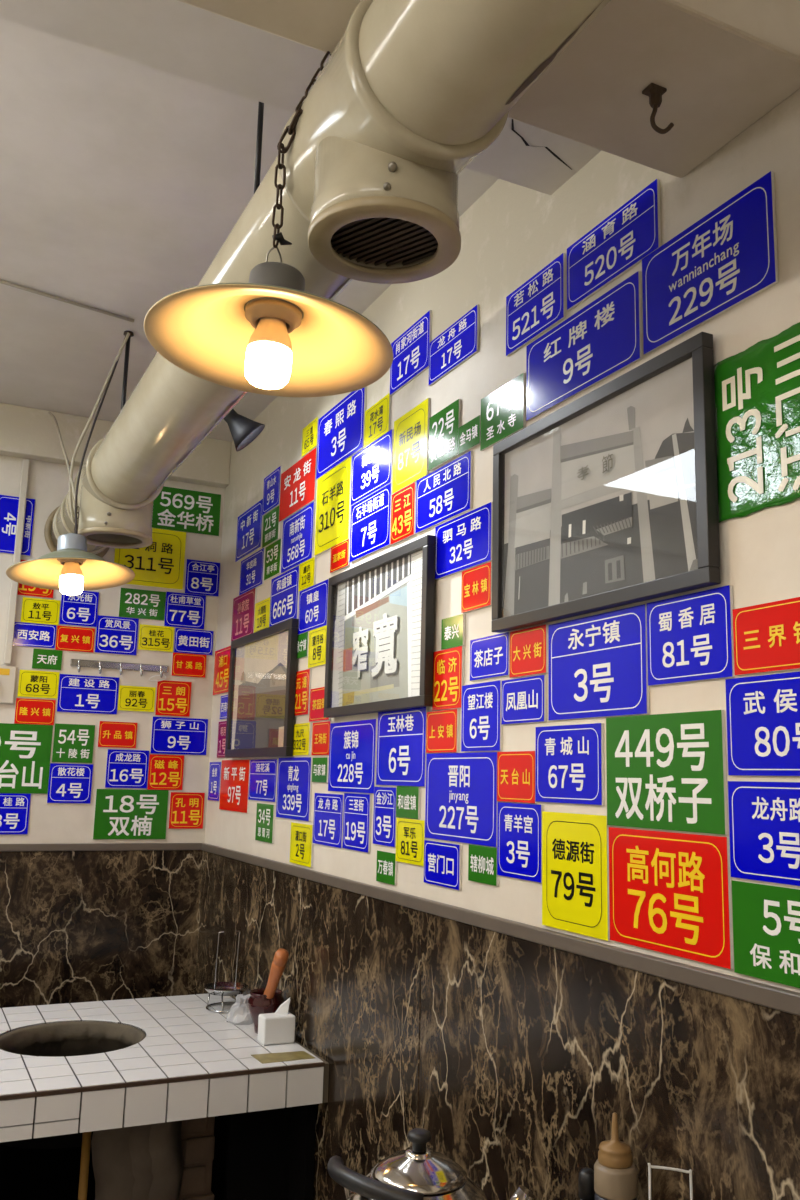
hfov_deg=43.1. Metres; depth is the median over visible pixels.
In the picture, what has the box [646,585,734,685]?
plate
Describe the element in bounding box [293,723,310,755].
plate
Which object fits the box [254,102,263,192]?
rod
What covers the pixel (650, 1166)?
wire rack
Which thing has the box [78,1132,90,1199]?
wooden stick
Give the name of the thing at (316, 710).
plate
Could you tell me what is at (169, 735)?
plate
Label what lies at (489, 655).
plate
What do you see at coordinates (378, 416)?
plate
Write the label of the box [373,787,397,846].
plate
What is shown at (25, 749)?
plate
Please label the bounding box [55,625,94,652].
plate
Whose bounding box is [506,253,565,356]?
plate
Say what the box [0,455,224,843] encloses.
wall
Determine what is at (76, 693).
plate
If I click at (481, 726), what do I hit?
plate
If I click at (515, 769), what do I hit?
plate
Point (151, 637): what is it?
plate
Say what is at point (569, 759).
plate
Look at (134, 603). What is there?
plate
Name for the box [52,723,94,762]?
plate
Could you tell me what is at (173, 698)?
plate
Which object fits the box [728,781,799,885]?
plate
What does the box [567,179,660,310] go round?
plate
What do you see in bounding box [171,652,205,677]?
plate
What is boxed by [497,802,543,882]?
plate
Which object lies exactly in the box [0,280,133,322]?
cable
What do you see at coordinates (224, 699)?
plate
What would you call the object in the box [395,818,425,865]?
plate
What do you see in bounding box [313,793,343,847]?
plate
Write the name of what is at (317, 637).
plate
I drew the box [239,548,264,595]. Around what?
plate
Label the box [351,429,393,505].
plate
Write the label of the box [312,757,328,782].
plate
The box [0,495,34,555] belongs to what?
plate
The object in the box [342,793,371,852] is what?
plate
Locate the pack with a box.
[258,998,294,1044]
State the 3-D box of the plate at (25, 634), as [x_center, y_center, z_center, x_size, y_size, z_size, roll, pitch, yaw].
[-1.040,0.100,2.872,0.119,0.066,0.005,6,-11,-25]
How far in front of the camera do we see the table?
2.02 m
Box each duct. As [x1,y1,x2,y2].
[4,459,29,663]
[44,0,609,557]
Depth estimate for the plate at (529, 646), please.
1.51 m
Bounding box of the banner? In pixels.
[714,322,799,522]
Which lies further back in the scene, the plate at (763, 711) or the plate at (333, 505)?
the plate at (333, 505)
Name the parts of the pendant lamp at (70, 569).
cord, lamp shade, bulb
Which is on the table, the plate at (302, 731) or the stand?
the stand
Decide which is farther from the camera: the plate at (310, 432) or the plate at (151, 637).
the plate at (151, 637)
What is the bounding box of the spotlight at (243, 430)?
[224,409,264,450]
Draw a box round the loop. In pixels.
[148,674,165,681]
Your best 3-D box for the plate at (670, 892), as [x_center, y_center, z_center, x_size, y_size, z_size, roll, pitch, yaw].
[0.314,0.345,1.197,0.005,0.139,0.210,6,-11,-25]
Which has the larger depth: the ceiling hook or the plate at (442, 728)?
the plate at (442, 728)
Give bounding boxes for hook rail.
[70,659,168,677]
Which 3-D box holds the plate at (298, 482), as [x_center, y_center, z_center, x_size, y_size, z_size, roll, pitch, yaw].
[-0.258,-0.286,2.547,0.005,0.130,0.255,6,-11,-25]
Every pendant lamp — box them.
[6,334,134,594]
[144,51,392,396]
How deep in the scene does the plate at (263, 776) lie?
2.55 m
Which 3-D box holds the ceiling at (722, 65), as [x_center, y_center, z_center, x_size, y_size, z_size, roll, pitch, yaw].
[-0.753,-0.813,0.671,2.600,0.258,0.230,6,-11,-25]
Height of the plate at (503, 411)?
0.091 m
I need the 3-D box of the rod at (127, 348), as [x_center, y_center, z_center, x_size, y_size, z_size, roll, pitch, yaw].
[-0.647,-0.503,2.379,0.024,0.269,0.024,6,-11,-25]
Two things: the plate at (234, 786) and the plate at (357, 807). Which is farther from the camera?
the plate at (234, 786)
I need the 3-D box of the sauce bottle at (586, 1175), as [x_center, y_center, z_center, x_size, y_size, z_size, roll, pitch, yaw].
[0.221,0.740,1.192,0.044,0.130,0.044,6,-11,-25]
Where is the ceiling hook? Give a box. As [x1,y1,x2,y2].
[642,83,673,133]
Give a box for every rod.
[121,331,133,408]
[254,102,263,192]
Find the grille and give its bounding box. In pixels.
[331,218,437,266]
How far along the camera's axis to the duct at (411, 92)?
1.01 m
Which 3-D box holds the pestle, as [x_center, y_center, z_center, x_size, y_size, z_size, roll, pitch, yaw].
[-0.279,0.842,2.211,0.031,0.165,0.116,8,-12,-31]
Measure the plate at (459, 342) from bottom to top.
0.086 m
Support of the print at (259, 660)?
attached to the picture frame at (262, 671)
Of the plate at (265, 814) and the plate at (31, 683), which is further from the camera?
the plate at (31, 683)
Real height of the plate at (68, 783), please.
0.109 m
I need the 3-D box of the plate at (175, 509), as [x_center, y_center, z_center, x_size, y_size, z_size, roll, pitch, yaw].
[-0.659,-0.275,3.122,0.212,0.134,0.005,6,-11,-25]
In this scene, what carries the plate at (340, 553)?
attached to the wall at (512, 232)
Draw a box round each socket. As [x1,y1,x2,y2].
[0,665,16,703]
[57,533,86,565]
[245,262,304,333]
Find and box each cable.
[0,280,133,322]
[69,333,129,521]
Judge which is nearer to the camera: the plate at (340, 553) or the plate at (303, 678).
the plate at (340, 553)
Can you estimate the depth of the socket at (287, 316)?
1.13 m
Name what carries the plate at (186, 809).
attached to the wall at (48, 482)
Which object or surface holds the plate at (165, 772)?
attached to the wall at (48, 482)
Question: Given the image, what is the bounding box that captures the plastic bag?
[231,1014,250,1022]
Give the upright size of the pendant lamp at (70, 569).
0.632 m
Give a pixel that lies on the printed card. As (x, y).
(297, 1055)
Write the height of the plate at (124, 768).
0.109 m
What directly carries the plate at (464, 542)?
attached to the wall at (512, 232)
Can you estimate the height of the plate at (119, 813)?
0.140 m
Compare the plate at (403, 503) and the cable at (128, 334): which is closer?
the plate at (403, 503)
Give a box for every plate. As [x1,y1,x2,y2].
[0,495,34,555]
[0,723,52,793]
[0,793,30,833]
[13,622,56,647]
[14,698,55,724]
[17,559,53,597]
[17,670,58,698]
[20,597,59,624]
[32,648,62,669]
[47,763,92,802]
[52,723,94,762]
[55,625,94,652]
[57,674,118,714]
[59,591,98,626]
[93,789,168,838]
[95,615,138,654]
[97,721,136,747]
[105,749,148,787]
[114,528,185,589]
[117,685,155,711]
[118,588,165,620]
[138,624,173,651]
[147,754,183,789]
[150,716,207,754]
[152,486,220,535]
[155,680,191,716]
[164,592,205,629]
[168,792,204,828]
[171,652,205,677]
[174,628,213,654]
[184,559,219,596]
[208,762,221,800]
[213,646,230,695]
[217,721,226,757]
[219,760,249,812]
[220,695,227,718]
[231,588,256,640]
[235,499,262,561]
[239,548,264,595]
[248,759,277,801]
[254,597,270,632]
[255,803,274,842]
[262,466,281,515]
[262,505,279,547]
[264,538,281,580]
[269,565,299,626]
[276,757,312,820]
[279,447,316,521]
[281,502,314,573]
[289,822,313,866]
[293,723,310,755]
[294,669,311,715]
[297,632,308,658]
[298,557,315,591]
[298,579,328,634]
[301,417,318,456]
[308,625,326,667]
[309,687,329,721]
[311,721,331,755]
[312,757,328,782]
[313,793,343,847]
[314,456,351,555]
[316,387,365,478]
[328,719,377,792]
[330,539,349,572]
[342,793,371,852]
[349,483,392,561]
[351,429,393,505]
[364,393,390,447]
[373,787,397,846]
[376,707,427,786]
[376,850,396,884]
[390,310,431,395]
[390,482,416,544]
[392,398,429,493]
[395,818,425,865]
[396,786,420,818]
[415,451,472,533]
[424,840,461,889]
[425,752,498,846]
[426,709,458,752]
[428,305,478,385]
[428,399,460,470]
[432,646,463,710]
[435,502,492,579]
[441,614,464,649]
[458,415,480,454]
[461,562,491,612]
[461,680,502,751]
[468,844,498,885]
[470,632,509,680]
[480,373,525,450]
[497,751,536,802]
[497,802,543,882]
[501,675,546,723]
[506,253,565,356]
[510,624,547,677]
[526,271,641,420]
[535,723,603,804]
[542,811,610,940]
[548,604,649,720]
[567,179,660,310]
[606,710,727,834]
[609,827,733,968]
[642,171,778,354]
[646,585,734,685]
[725,671,799,775]
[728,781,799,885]
[732,880,799,987]
[733,597,799,675]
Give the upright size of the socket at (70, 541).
0.072 m
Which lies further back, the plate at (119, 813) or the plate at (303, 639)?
the plate at (119, 813)
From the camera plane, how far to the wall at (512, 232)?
1.63 m
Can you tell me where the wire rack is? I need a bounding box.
[648,1163,692,1199]
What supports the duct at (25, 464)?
attached to the wall at (48, 482)
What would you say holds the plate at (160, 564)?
attached to the wall at (48, 482)
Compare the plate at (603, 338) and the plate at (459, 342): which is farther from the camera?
the plate at (459, 342)
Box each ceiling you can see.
[0,18,497,441]
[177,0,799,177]
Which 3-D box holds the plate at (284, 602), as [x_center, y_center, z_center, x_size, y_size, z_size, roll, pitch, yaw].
[-0.292,-0.004,2.554,0.005,0.132,0.208,6,-11,-25]
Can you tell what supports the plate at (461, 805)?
attached to the wall at (512, 232)
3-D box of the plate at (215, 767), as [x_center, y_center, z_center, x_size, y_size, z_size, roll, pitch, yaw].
[-0.540,0.529,2.955,0.005,0.110,0.120,6,-11,-25]
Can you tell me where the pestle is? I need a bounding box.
[263,949,288,998]
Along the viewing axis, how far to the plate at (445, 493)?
1.81 m
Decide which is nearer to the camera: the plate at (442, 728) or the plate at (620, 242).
the plate at (620, 242)
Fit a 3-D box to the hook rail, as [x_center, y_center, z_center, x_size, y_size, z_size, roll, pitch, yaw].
[-0.813,0.200,2.951,0.283,0.040,0.034,6,-11,-25]
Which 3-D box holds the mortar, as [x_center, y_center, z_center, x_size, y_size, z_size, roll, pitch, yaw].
[-0.297,0.909,2.235,0.080,0.085,0.080,6,-11,-25]
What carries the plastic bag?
on the table
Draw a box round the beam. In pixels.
[0,0,601,194]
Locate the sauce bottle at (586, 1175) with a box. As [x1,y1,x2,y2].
[579,1168,594,1199]
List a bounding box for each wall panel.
[0,850,201,1007]
[194,850,422,1199]
[418,912,799,1199]
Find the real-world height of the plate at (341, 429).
0.150 m
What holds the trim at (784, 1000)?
attached to the wall at (512, 232)
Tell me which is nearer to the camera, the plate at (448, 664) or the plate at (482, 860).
the plate at (482, 860)
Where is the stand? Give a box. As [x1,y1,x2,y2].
[203,931,248,1012]
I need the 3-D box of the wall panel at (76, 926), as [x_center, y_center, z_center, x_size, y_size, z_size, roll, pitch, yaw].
[-1.761,1.158,2.342,2.600,1.110,0.008,6,-11,-25]
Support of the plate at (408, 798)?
attached to the wall at (512, 232)
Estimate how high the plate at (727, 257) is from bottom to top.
0.136 m
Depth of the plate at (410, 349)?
2.00 m
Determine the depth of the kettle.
1.17 m
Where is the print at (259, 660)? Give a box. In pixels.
[231,631,287,748]
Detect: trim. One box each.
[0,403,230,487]
[0,843,201,851]
[201,843,799,1015]
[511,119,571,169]
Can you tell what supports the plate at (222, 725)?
attached to the wall at (512, 232)
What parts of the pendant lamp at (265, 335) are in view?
lamp shade, bulb, chain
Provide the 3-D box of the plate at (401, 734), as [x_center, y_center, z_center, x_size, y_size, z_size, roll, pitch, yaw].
[0.002,0.271,1.872,0.005,0.142,0.204,6,-11,-25]
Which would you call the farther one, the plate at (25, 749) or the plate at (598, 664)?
the plate at (25, 749)
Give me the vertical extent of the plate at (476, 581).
0.071 m
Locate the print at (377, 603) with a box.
[332,550,422,706]
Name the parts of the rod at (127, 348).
anchor plate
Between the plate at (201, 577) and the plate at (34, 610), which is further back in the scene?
the plate at (201, 577)
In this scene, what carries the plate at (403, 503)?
attached to the wall at (512, 232)
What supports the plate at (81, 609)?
attached to the wall at (48, 482)
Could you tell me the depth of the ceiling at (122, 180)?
1.85 m
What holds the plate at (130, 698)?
attached to the wall at (48, 482)
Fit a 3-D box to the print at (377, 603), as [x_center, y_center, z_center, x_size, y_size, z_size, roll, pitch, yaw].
[-0.050,0.069,2.001,0.004,0.272,0.439,6,-11,-25]
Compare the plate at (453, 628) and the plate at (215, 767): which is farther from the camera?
the plate at (215, 767)
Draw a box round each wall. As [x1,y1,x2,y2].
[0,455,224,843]
[205,89,799,992]
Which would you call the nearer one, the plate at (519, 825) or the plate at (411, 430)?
the plate at (519, 825)
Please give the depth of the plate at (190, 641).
3.07 m
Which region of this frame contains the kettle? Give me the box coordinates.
[327,1128,534,1199]
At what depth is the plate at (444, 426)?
1.83 m
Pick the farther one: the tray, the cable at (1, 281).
the tray
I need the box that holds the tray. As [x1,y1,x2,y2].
[203,982,248,995]
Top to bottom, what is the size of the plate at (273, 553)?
0.090 m
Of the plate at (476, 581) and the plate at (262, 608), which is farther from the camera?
the plate at (262, 608)
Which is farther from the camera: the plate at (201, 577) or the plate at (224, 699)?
the plate at (201, 577)
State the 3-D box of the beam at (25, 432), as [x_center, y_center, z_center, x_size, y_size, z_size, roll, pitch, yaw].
[-1.709,-0.551,2.625,2.600,0.140,0.050,6,-11,-25]
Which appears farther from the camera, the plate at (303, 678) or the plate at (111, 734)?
the plate at (111, 734)
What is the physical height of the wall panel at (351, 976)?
1.110 m
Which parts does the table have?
board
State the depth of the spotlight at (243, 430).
2.37 m
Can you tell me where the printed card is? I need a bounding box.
[251,1051,314,1063]
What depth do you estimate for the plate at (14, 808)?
2.78 m
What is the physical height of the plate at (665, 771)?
0.138 m
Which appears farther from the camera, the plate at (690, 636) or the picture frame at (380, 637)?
the picture frame at (380, 637)
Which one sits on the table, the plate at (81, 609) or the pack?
the pack
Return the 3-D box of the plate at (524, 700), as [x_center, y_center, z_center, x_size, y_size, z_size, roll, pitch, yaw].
[0.184,0.150,1.515,0.005,0.067,0.117,6,-11,-25]
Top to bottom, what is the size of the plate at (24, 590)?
0.103 m
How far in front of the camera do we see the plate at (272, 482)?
2.73 m
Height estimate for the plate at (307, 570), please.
0.068 m
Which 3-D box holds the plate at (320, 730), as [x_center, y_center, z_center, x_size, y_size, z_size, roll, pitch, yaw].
[-0.173,0.306,2.233,0.005,0.073,0.106,6,-11,-25]
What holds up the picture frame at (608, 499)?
attached to the wall at (512, 232)
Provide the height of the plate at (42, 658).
0.056 m
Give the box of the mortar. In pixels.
[248,988,283,1033]
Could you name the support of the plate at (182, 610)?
attached to the wall at (48, 482)
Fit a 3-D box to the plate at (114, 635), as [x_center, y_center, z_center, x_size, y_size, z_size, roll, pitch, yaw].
[-0.832,0.104,2.974,0.119,0.110,0.005,6,-11,-25]
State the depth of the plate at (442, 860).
1.68 m
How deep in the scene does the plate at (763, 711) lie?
1.08 m
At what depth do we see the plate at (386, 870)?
1.87 m
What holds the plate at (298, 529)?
attached to the wall at (512, 232)
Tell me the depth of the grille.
1.07 m
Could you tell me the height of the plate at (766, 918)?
0.096 m
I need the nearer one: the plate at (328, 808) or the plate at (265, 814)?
the plate at (328, 808)
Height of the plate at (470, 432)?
0.050 m
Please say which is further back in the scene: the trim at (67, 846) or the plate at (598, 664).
the trim at (67, 846)
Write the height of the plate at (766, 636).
0.074 m
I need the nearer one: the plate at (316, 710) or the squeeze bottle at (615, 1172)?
the squeeze bottle at (615, 1172)
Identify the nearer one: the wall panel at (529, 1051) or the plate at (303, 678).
the wall panel at (529, 1051)
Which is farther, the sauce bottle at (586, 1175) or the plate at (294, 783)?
the plate at (294, 783)
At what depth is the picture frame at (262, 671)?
2.60 m
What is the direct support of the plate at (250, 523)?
attached to the wall at (512, 232)
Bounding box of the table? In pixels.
[0,994,328,1199]
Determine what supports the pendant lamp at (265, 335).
hanging from the ceiling at (122, 180)
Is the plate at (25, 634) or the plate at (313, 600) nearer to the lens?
the plate at (313, 600)
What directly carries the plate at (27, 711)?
attached to the wall at (48, 482)
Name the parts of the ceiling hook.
hook plate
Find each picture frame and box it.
[225,618,297,757]
[324,535,435,717]
[491,332,720,632]
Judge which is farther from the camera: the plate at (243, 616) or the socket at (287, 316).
the plate at (243, 616)
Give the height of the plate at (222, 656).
0.135 m
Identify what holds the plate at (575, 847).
attached to the wall at (512, 232)
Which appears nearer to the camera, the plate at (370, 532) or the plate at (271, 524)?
the plate at (370, 532)
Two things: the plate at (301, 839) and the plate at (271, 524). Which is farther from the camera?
the plate at (271, 524)
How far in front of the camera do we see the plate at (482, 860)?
1.57 m
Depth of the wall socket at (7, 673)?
2.81 m
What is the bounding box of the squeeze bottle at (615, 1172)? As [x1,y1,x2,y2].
[594,1112,637,1199]

